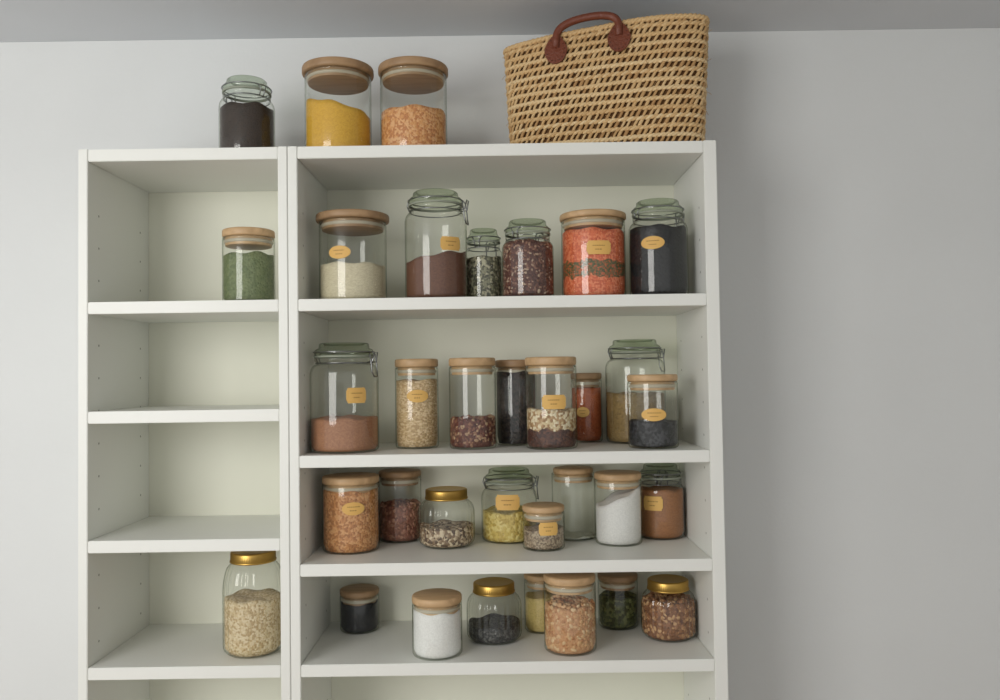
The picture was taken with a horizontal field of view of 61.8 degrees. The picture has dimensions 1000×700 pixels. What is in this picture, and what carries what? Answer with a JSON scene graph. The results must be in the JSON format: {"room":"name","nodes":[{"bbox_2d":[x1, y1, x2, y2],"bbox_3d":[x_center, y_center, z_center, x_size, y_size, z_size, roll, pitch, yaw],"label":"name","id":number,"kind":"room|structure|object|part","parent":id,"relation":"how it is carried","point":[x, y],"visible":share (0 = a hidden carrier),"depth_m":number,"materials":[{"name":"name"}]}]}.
{"room":"pantry","nodes":[
{"label":"pantry","id":0,"kind":"room"},
{"bbox_2d":[0,28,999,699],"bbox_3d":[0.007,0.456,1.917,3.800,2.352,0.080,-1,-2,0],"label":"wall","id":1,"kind":"structure","parent":0,"point":[858,171],"depth_m":1.89,"materials":[{"name":"paint"}]},
{"bbox_2d":[0,0,999,41],"bbox_3d":[0.029,-0.793,0.509,3.880,0.060,2.970,-1,-2,0],"label":"ceiling","id":2,"kind":"structure","parent":0,"point":[20,20],"depth_m":1.81,"materials":[{"name":"paint"}]},
{"bbox_3d":[0.023,1.612,0.397,3.800,0.050,2.890,-1,-2,0],"label":"floor","id":3,"kind":"structure","parent":0,"visible":0},
{"bbox_2d":[78,146,290,699],"bbox_3d":[-0.598,0.625,1.725,0.402,2.022,0.286,-1,-2,0],"label":"shelving unit","id":4,"kind":"object","parent":3,"relation":"on","point":[184,438],"visible":0.68,"depth_m":1.79,"materials":[{"name":"paint"}]},
{"bbox_3d":[-0.790,0.627,1.722,0.018,2.022,0.280,-1,-2,0],"label":"panel","id":5,"kind":"part","parent":4,"relation":"part of","materials":[{"name":"white paint"}]},
{"bbox_3d":[-0.605,0.131,1.737,0.366,0.023,0.279,-1,-2,0],"label":"shelf","id":6,"kind":"part","parent":4,"relation":"part of","materials":[{"name":"white paint"}]},
{"bbox_3d":[-0.608,-0.079,1.744,0.366,0.023,0.279,-1,-2,0],"label":"shelf","id":7,"kind":"part","parent":4,"relation":"part of","materials":[{"name":"white paint"}]},
{"bbox_3d":[-0.601,0.377,1.730,0.366,0.023,0.279,-1,-2,0],"label":"shelf","id":8,"kind":"part","parent":4,"relation":"part of","materials":[{"name":"white paint"}]},
{"bbox_3d":[-0.598,0.616,1.723,0.366,0.023,0.279,-1,-2,0],"label":"shelf","id":9,"kind":"part","parent":4,"relation":"part of","materials":[{"name":"white paint"}]},
{"bbox_3d":[-0.598,0.599,1.866,0.400,1.961,0.006,-1,-2,0],"label":"panel","id":10,"kind":"part","parent":4,"relation":"part of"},
{"bbox_2d":[219,75,274,147],"bbox_3d":[-0.525,-0.473,1.735,0.112,0.170,0.112,-1,-2,0],"label":"jar","id":11,"kind":"object","parent":4,"relation":"on","point":[248,123],"visible":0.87,"depth_m":1.69,"materials":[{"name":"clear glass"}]},
{"bbox_3d":[-0.526,-0.546,1.737,0.096,0.025,0.096,-1,-2,0],"label":"glass lid","id":12,"kind":"part","parent":11,"relation":"part of","materials":[{"name":"glass"}]},
{"bbox_2d":[222,227,274,299],"bbox_3d":[-0.512,-0.168,1.706,0.104,0.150,0.104,-1,-2,0],"label":"jar","id":13,"kind":"object","parent":4,"relation":"on","point":[246,276],"visible":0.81,"depth_m":1.67,"materials":[{"name":"clear glass"}]},
{"bbox_3d":[-0.513,-0.235,1.708,0.104,0.016,0.104,-1,-2,0],"label":"lid","id":14,"kind":"part","parent":13,"relation":"part of","materials":[{"name":"brown wood"}]},
{"bbox_2d":[222,551,280,658],"bbox_3d":[-0.493,0.501,1.671,0.118,0.200,0.117,-1,-2,0],"label":"jar","id":15,"kind":"object","parent":4,"relation":"on","point":[251,618],"visible":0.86,"depth_m":1.63,"materials":[{"name":"clear glass"}]},
{"bbox_3d":[-0.494,0.411,1.674,0.090,0.021,0.090,-1,-2,0],"label":"gold lid","id":16,"kind":"part","parent":15,"relation":"part of","materials":[{"name":"metal"}]},
{"bbox_3d":[-0.406,0.622,1.722,0.018,2.022,0.280,-1,-2,0],"label":"panel","id":17,"kind":"part","parent":4,"relation":"part of","materials":[{"name":"white paint"}]},
{"bbox_2d":[287,140,728,699],"bbox_3d":[0.018,0.616,1.725,0.828,2.022,0.286,-1,-2,0],"label":"shelving unit","id":18,"kind":"object","parent":3,"relation":"on","point":[501,184],"visible":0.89,"depth_m":1.76,"materials":[{"name":"paint"}]},
{"bbox_3d":[-0.386,0.621,1.722,0.018,2.022,0.280,-1,-2,0],"label":"panel","id":19,"kind":"part","parent":18,"relation":"part of","materials":[{"name":"white paint"}]},
{"bbox_2d":[302,56,373,146],"bbox_3d":[-0.335,-0.487,1.734,0.147,0.192,0.147,-1,-2,0],"label":"jar","id":20,"kind":"object","parent":18,"relation":"on","point":[329,122],"visible":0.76,"depth_m":1.68,"materials":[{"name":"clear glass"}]},
{"bbox_3d":[-0.336,-0.575,1.736,0.147,0.017,0.147,-1,-2,0],"label":"lid","id":21,"kind":"part","parent":20,"relation":"part of","materials":[{"name":"brown wood"}]},
{"bbox_3d":[-0.335,-0.479,1.733,0.136,0.175,0.136,-1,-2,0],"label":"glass","id":22,"kind":"part","parent":20,"relation":"part of","materials":[{"name":"clear glass"}]},
{"bbox_2d":[309,342,378,453],"bbox_3d":[-0.312,0.095,1.686,0.140,0.217,0.137,-1,-2,0],"label":"jar","id":23,"kind":"object","parent":18,"relation":"on","point":[331,434],"visible":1,"depth_m":1.63,"materials":[{"name":"clear glass"}]},
{"bbox_3d":[-0.315,-0.001,1.689,0.118,0.025,0.118,-1,-2,0],"label":"glass lid","id":24,"kind":"part","parent":23,"relation":"part of","materials":[{"name":"glass"}]},
{"bbox_2d":[322,472,379,554],"bbox_3d":[-0.307,0.335,1.722,0.116,0.152,0.117,-1,-2,0],"label":"jar","id":25,"kind":"object","parent":18,"relation":"on","point":[350,499],"visible":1,"depth_m":1.68,"materials":[{"name":"clear glass"}]},
{"bbox_3d":[-0.308,0.266,1.725,0.116,0.015,0.116,-1,-2,0],"label":"lid","id":26,"kind":"part","parent":25,"relation":"part of","materials":[{"name":"brown wood"}]},
{"bbox_2d":[316,209,388,298],"bbox_3d":[-0.300,-0.185,1.705,0.148,0.178,0.148,-1,-2,0],"label":"jar","id":27,"kind":"object","parent":18,"relation":"on","point":[338,279],"visible":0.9,"depth_m":1.65,"materials":[{"name":"clear glass"}]},
{"bbox_3d":[-0.301,-0.267,1.708,0.148,0.015,0.148,-1,-2,0],"label":"lid","id":28,"kind":"part","parent":27,"relation":"part of","materials":[{"name":"brown wood"}]},
{"bbox_2d":[340,583,378,633],"bbox_3d":[-0.303,0.558,1.804,0.084,0.088,0.084,-1,-2,0],"label":"jar","id":29,"kind":"object","parent":18,"relation":"on","point":[359,602],"visible":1,"depth_m":1.77,"materials":[{"name":"clear glass"}]},
{"bbox_3d":[-0.303,0.520,1.805,0.084,0.013,0.084,-1,-2,0],"label":"lid","id":30,"kind":"part","parent":29,"relation":"part of","materials":[{"name":"brown wood"}]},
{"bbox_2d":[379,468,421,541],"bbox_3d":[-0.217,0.337,1.820,0.092,0.150,0.092,-1,-2,0],"label":"jar","id":31,"kind":"object","parent":18,"relation":"on","point":[399,519],"visible":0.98,"depth_m":1.78,"materials":[{"name":"clear glass"}]},
{"bbox_3d":[-0.218,0.269,1.822,0.092,0.013,0.092,-1,-2,0],"label":"lid","id":32,"kind":"part","parent":31,"relation":"part of","materials":[{"name":"brown wood"}]},
{"bbox_2d":[378,56,447,144],"bbox_3d":[-0.179,-0.489,1.736,0.145,0.192,0.145,-1,-2,0],"label":"jar","id":33,"kind":"object","parent":18,"relation":"on","point":[412,124],"visible":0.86,"depth_m":1.68,"materials":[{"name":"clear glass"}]},
{"bbox_3d":[-0.180,-0.577,1.738,0.145,0.017,0.145,-1,-2,0],"label":"lid","id":34,"kind":"part","parent":33,"relation":"part of","materials":[{"name":"brown wood"}]},
{"bbox_2d":[395,359,438,448],"bbox_3d":[-0.173,0.111,1.745,0.090,0.184,0.091,-1,-2,0],"label":"jar","id":35,"kind":"object","parent":18,"relation":"on","point":[416,400],"visible":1,"depth_m":1.71,"materials":[{"name":"clear glass"}]},
{"bbox_3d":[-0.175,0.028,1.748,0.090,0.017,0.090,-1,-2,0],"label":"lid","id":36,"kind":"part","parent":35,"relation":"part of","materials":[{"name":"brown wood"}]},
{"bbox_3d":[-0.173,0.120,1.745,0.090,0.167,0.090,-1,-2,0],"label":"glass","id":37,"kind":"part","parent":35,"relation":"part of","materials":[{"name":"clear glass"}]},
{"bbox_2d":[405,188,468,297],"bbox_3d":[-0.127,-0.209,1.700,0.132,0.221,0.126,-1,-2,0],"label":"jar","id":38,"kind":"object","parent":18,"relation":"on","point":[443,274],"visible":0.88,"depth_m":1.65,"materials":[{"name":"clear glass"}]},
{"bbox_3d":[-0.132,-0.307,1.703,0.108,0.025,0.108,-1,-2,0],"label":"glass lid","id":39,"kind":"part","parent":38,"relation":"part of","materials":[{"name":"glass"}]},
{"bbox_2d":[412,588,462,660],"bbox_3d":[-0.123,0.537,1.641,0.098,0.115,0.098,-1,-2,0],"label":"jar","id":40,"kind":"object","parent":18,"relation":"on","point":[436,611],"visible":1,"depth_m":1.60,"materials":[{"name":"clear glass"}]},
{"bbox_3d":[-0.124,0.487,1.642,0.098,0.015,0.098,-1,-2,0],"label":"lid","id":41,"kind":"part","parent":40,"relation":"part of","materials":[{"name":"brown wood"}]},
{"bbox_2d":[418,486,474,548],"bbox_3d":[-0.112,0.350,1.753,0.118,0.118,0.117,-1,-2,0],"label":"jar","id":42,"kind":"object","parent":18,"relation":"on","point":[442,533],"visible":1,"depth_m":1.72,"materials":[{"name":"clear glass"}]},
{"bbox_3d":[-0.113,0.301,1.755,0.090,0.021,0.090,-1,-2,0],"label":"gold lid","id":43,"kind":"part","parent":42,"relation":"part of","materials":[{"name":"metal"}]},
{"bbox_2d":[449,357,495,449],"bbox_3d":[-0.056,0.109,1.718,0.096,0.184,0.096,0,-2,-22],"label":"jar","id":44,"kind":"object","parent":18,"relation":"on","point":[468,432],"visible":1,"depth_m":1.68,"materials":[{"name":"clear glass"}]},
{"bbox_3d":[-0.058,0.025,1.720,0.096,0.017,0.096,-1,-2,0],"label":"lid","id":45,"kind":"part","parent":44,"relation":"part of","materials":[{"name":"brown wood"}]},
{"bbox_2d":[465,228,502,296],"bbox_3d":[-0.033,-0.174,1.737,0.079,0.150,0.079,0,-2,-23],"label":"jar","id":46,"kind":"object","parent":18,"relation":"on","point":[483,273],"visible":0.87,"depth_m":1.71,"materials":[{"name":"clear glass"}]},
{"bbox_3d":[-0.034,-0.237,1.738,0.067,0.025,0.067,-1,-2,0],"label":"glass lid","id":47,"kind":"part","parent":46,"relation":"part of","materials":[{"name":"glass"}]},
{"bbox_2d":[466,577,521,644],"bbox_3d":[-0.012,0.537,1.727,0.114,0.117,0.113,-1,-2,0],"label":"jar","id":48,"kind":"object","parent":18,"relation":"on","point":[492,628],"visible":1,"depth_m":1.70,"materials":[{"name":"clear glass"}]},
{"bbox_3d":[-0.013,0.489,1.728,0.088,0.021,0.088,-1,-2,0],"label":"gold lid","id":49,"kind":"part","parent":48,"relation":"part of","materials":[{"name":"metal"}]},
{"bbox_3d":[0.005,-0.088,1.744,0.784,0.023,0.279,-1,-2,0],"label":"shelf","id":50,"kind":"part","parent":18,"relation":"part of","materials":[{"name":"white paint"}]},
{"bbox_3d":[0.009,0.212,1.735,0.784,0.023,0.279,-1,-2,0],"label":"shelf","id":51,"kind":"part","parent":18,"relation":"part of","materials":[{"name":"white paint"}]},
{"bbox_3d":[0.012,0.418,1.728,0.784,0.023,0.279,-1,-2,0],"label":"shelf","id":52,"kind":"part","parent":18,"relation":"part of","materials":[{"name":"white paint"}]},
{"bbox_3d":[0.015,0.607,1.723,0.784,0.023,0.279,-1,-2,0],"label":"shelf","id":53,"kind":"part","parent":18,"relation":"part of","materials":[{"name":"white paint"}]},
{"bbox_2d":[481,467,538,541],"bbox_3d":[0.023,0.332,1.804,0.126,0.152,0.121,-1,-2,0],"label":"pasta jar","id":54,"kind":"object","parent":18,"relation":"on","point":[502,521],"visible":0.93,"depth_m":1.75,"materials":[{"name":"clear glass"}]},
{"bbox_3d":[0.019,0.269,1.807,0.103,0.025,0.103,-1,-2,0],"label":"glass lid","id":55,"kind":"part","parent":54,"relation":"part of","materials":[{"name":"glass"}]},
{"bbox_2d":[495,359,536,445],"bbox_3d":[0.035,0.111,1.788,0.088,0.180,0.088,-1,-2,0],"label":"jar","id":56,"kind":"object","parent":18,"relation":"on","point":[514,383],"visible":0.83,"depth_m":1.75,"materials":[{"name":"clear glass"}]},
{"bbox_3d":[0.033,0.029,1.790,0.088,0.016,0.088,-1,-2,0],"label":"lid","id":57,"kind":"part","parent":56,"relation":"part of","materials":[{"name":"brown wood"}]},
{"bbox_2d":[502,218,553,295],"bbox_3d":[0.056,-0.181,1.689,0.104,0.158,0.106,-1,-2,0],"label":"jar","id":58,"kind":"object","parent":18,"relation":"on","point":[528,262],"visible":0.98,"depth_m":1.65,"materials":[{"name":"clear glass"}]},
{"bbox_3d":[0.055,-0.247,1.690,0.089,0.025,0.089,-1,-2,0],"label":"glass lid","id":59,"kind":"part","parent":58,"relation":"part of","materials":[{"name":"glass"}]},
{"bbox_2d":[524,573,555,631],"bbox_3d":[0.090,0.536,1.785,0.076,0.120,0.076,-1,-2,0],"label":"jar","id":60,"kind":"object","parent":18,"relation":"on","point":[534,601],"visible":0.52,"depth_m":1.76,"materials":[{"name":"clear glass"}]},
{"bbox_3d":[0.089,0.482,1.786,0.076,0.012,0.076,-1,-2,0],"label":"lid","id":61,"kind":"part","parent":60,"relation":"part of","materials":[{"name":"brown wood"}]},
{"bbox_2d":[522,502,564,550],"bbox_3d":[0.089,0.360,1.709,0.086,0.088,0.087,-1,-2,0],"label":"jar","id":62,"kind":"object","parent":18,"relation":"on","point":[541,536],"visible":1,"depth_m":1.68,"materials":[{"name":"clear glass"}]},
{"bbox_3d":[0.089,0.323,1.711,0.086,0.013,0.086,-1,-2,0],"label":"lid","id":63,"kind":"part","parent":62,"relation":"part of","materials":[{"name":"brown wood"}]},
{"bbox_2d":[525,356,577,449],"bbox_3d":[0.103,0.106,1.692,0.104,0.183,0.105,-1,-2,0],"label":"jar","id":64,"kind":"object","parent":18,"relation":"on","point":[553,427],"visible":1,"depth_m":1.65,"materials":[{"name":"clear glass"}]},
{"bbox_3d":[0.102,0.023,1.695,0.104,0.017,0.104,-1,-2,0],"label":"lid","id":65,"kind":"part","parent":64,"relation":"part of","materials":[{"name":"brown wood"}]},
{"bbox_2d":[543,572,596,656],"bbox_3d":[0.139,0.517,1.657,0.103,0.148,0.103,-1,-2,0],"label":"jar","id":66,"kind":"object","parent":18,"relation":"on","point":[570,622],"visible":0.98,"depth_m":1.62,"materials":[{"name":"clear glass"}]},
{"bbox_3d":[0.138,0.451,1.659,0.103,0.015,0.103,-1,-2,0],"label":"lid","id":67,"kind":"part","parent":66,"relation":"part of","materials":[{"name":"brown wood"}]},
{"bbox_2d":[551,465,595,539],"bbox_3d":[0.160,0.331,1.817,0.094,0.151,0.094,-1,-2,0],"label":"storage jar","id":68,"kind":"object","parent":18,"relation":"on","point":[570,473],"visible":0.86,"depth_m":1.79,"materials":[{"name":"clear glass"}]},
{"bbox_3d":[0.159,0.261,1.819,0.086,0.012,0.086,-1,-2,0],"label":"lid","id":69,"kind":"part","parent":68,"relation":"part of","materials":[{"name":"brown wood"}]},
{"bbox_2d":[570,373,602,442],"bbox_3d":[0.190,0.126,1.833,0.068,0.150,0.069,-1,-2,0],"label":"jar","id":70,"kind":"object","parent":18,"relation":"on","point":[586,399],"visible":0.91,"depth_m":1.81,"materials":[{"name":"clear glass"}]},
{"bbox_3d":[0.189,0.057,1.835,0.068,0.014,0.068,-1,-2,0],"label":"lid","id":71,"kind":"part","parent":70,"relation":"part of","materials":[{"name":"brown wood"}]},
{"bbox_2d":[559,209,625,294],"bbox_3d":[0.190,-0.190,1.703,0.135,0.172,0.135,-1,-2,0],"label":"jar","id":72,"kind":"object","parent":18,"relation":"on","point":[592,239],"visible":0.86,"depth_m":1.65,"materials":[{"name":"clear glass"}]},
{"bbox_3d":[0.189,-0.269,1.706,0.135,0.013,0.135,-1,-2,0],"label":"lid","id":73,"kind":"part","parent":72,"relation":"part of","materials":[{"name":"brown wood"}]},
{"bbox_2d":[503,11,711,143],"bbox_3d":[0.217,-0.545,1.749,0.447,0.293,0.153,-1,-2,15],"label":"straw basket","id":74,"kind":"object","parent":18,"relation":"on","point":[639,79],"visible":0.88,"depth_m":1.69,"materials":[{"name":"beige wicker"}]},
{"bbox_3d":[0.178,-0.657,1.712,0.145,0.070,0.023,-1,-2,13],"label":"handle","id":75,"kind":"part","parent":74,"relation":"part of","materials":[{"name":"brown leather"}]},
{"bbox_2d":[594,470,641,544],"bbox_3d":[0.248,0.330,1.753,0.098,0.147,0.098,-1,-2,0],"label":"jar","id":76,"kind":"object","parent":18,"relation":"on","point":[618,516],"visible":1,"depth_m":1.72,"materials":[{"name":"clear glass"}]},
{"bbox_3d":[0.247,0.263,1.755,0.098,0.014,0.098,-1,-2,0],"label":"lid","id":77,"kind":"part","parent":76,"relation":"part of","materials":[{"name":"brown wood"}]},
{"bbox_2d":[597,572,638,629],"bbox_3d":[0.255,0.538,1.807,0.086,0.112,0.086,-1,-2,0],"label":"jar","id":78,"kind":"object","parent":18,"relation":"on","point":[617,605],"visible":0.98,"depth_m":1.77,"materials":[{"name":"clear glass"}]},
{"bbox_3d":[0.254,0.488,1.808,0.086,0.013,0.086,-1,-2,0],"label":"lid","id":79,"kind":"part","parent":78,"relation":"part of","materials":[{"name":"brown wood"}]},
{"bbox_2d":[605,339,665,443],"bbox_3d":[0.295,0.088,1.805,0.133,0.220,0.128,-1,-2,0],"label":"jar","id":80,"kind":"object","parent":18,"relation":"on","point":[619,416],"visible":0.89,"depth_m":1.76,"materials":[{"name":"clear glass"}]},
{"bbox_3d":[0.291,-0.009,1.808,0.110,0.025,0.110,-1,-2,0],"label":"glass lid","id":81,"kind":"part","parent":80,"relation":"part of","materials":[{"name":"glass"}]},
{"bbox_2d":[627,374,678,448],"bbox_3d":[0.306,0.121,1.672,0.100,0.145,0.101,-1,-2,0],"label":"jar","id":82,"kind":"object","parent":18,"relation":"on","point":[653,432],"visible":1,"depth_m":1.63,"materials":[{"name":"clear glass"}]},
{"bbox_3d":[0.305,0.056,1.675,0.100,0.014,0.100,-1,-2,0],"label":"lid","id":83,"kind":"part","parent":82,"relation":"part of","materials":[{"name":"brown wood"}]},
{"bbox_2d":[629,198,688,293],"bbox_3d":[0.322,-0.203,1.695,0.120,0.195,0.119,-1,-2,0],"label":"jar","id":84,"kind":"object","parent":18,"relation":"on","point":[658,252],"visible":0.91,"depth_m":1.65,"materials":[{"name":"clear glass"}]},
{"bbox_3d":[0.320,-0.288,1.698,0.102,0.025,0.102,-1,-2,0],"label":"glass lid","id":85,"kind":"part","parent":84,"relation":"part of","materials":[{"name":"glass"}]},
{"bbox_2d":[639,463,684,538],"bbox_3d":[0.349,0.326,1.813,0.100,0.156,0.100,0,-2,-22],"label":"jar","id":86,"kind":"object","parent":18,"relation":"on","point":[662,516],"visible":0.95,"depth_m":1.77,"materials":[{"name":"clear glass"}]},
{"bbox_3d":[0.348,0.260,1.815,0.086,0.025,0.086,-1,-2,0],"label":"glass lid","id":87,"kind":"part","parent":86,"relation":"part of","materials":[{"name":"glass"}]},
{"bbox_2d":[641,574,696,642],"bbox_3d":[0.348,0.531,1.727,0.112,0.118,0.111,-1,-2,0],"label":"jar","id":88,"kind":"object","parent":18,"relation":"on","point":[668,614],"visible":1,"depth_m":1.69,"materials":[{"name":"clear glass"}]},
{"bbox_3d":[0.347,0.483,1.728,0.086,0.021,0.086,-1,-2,0],"label":"gold lid","id":89,"kind":"part","parent":88,"relation":"part of","materials":[{"name":"metal"}]},
{"bbox_3d":[0.419,0.610,1.722,0.025,2.022,0.280,-1,-2,0],"label":"panel","id":90,"kind":"part","parent":18,"relation":"part of","materials":[{"name":"white paint"}]}
]}

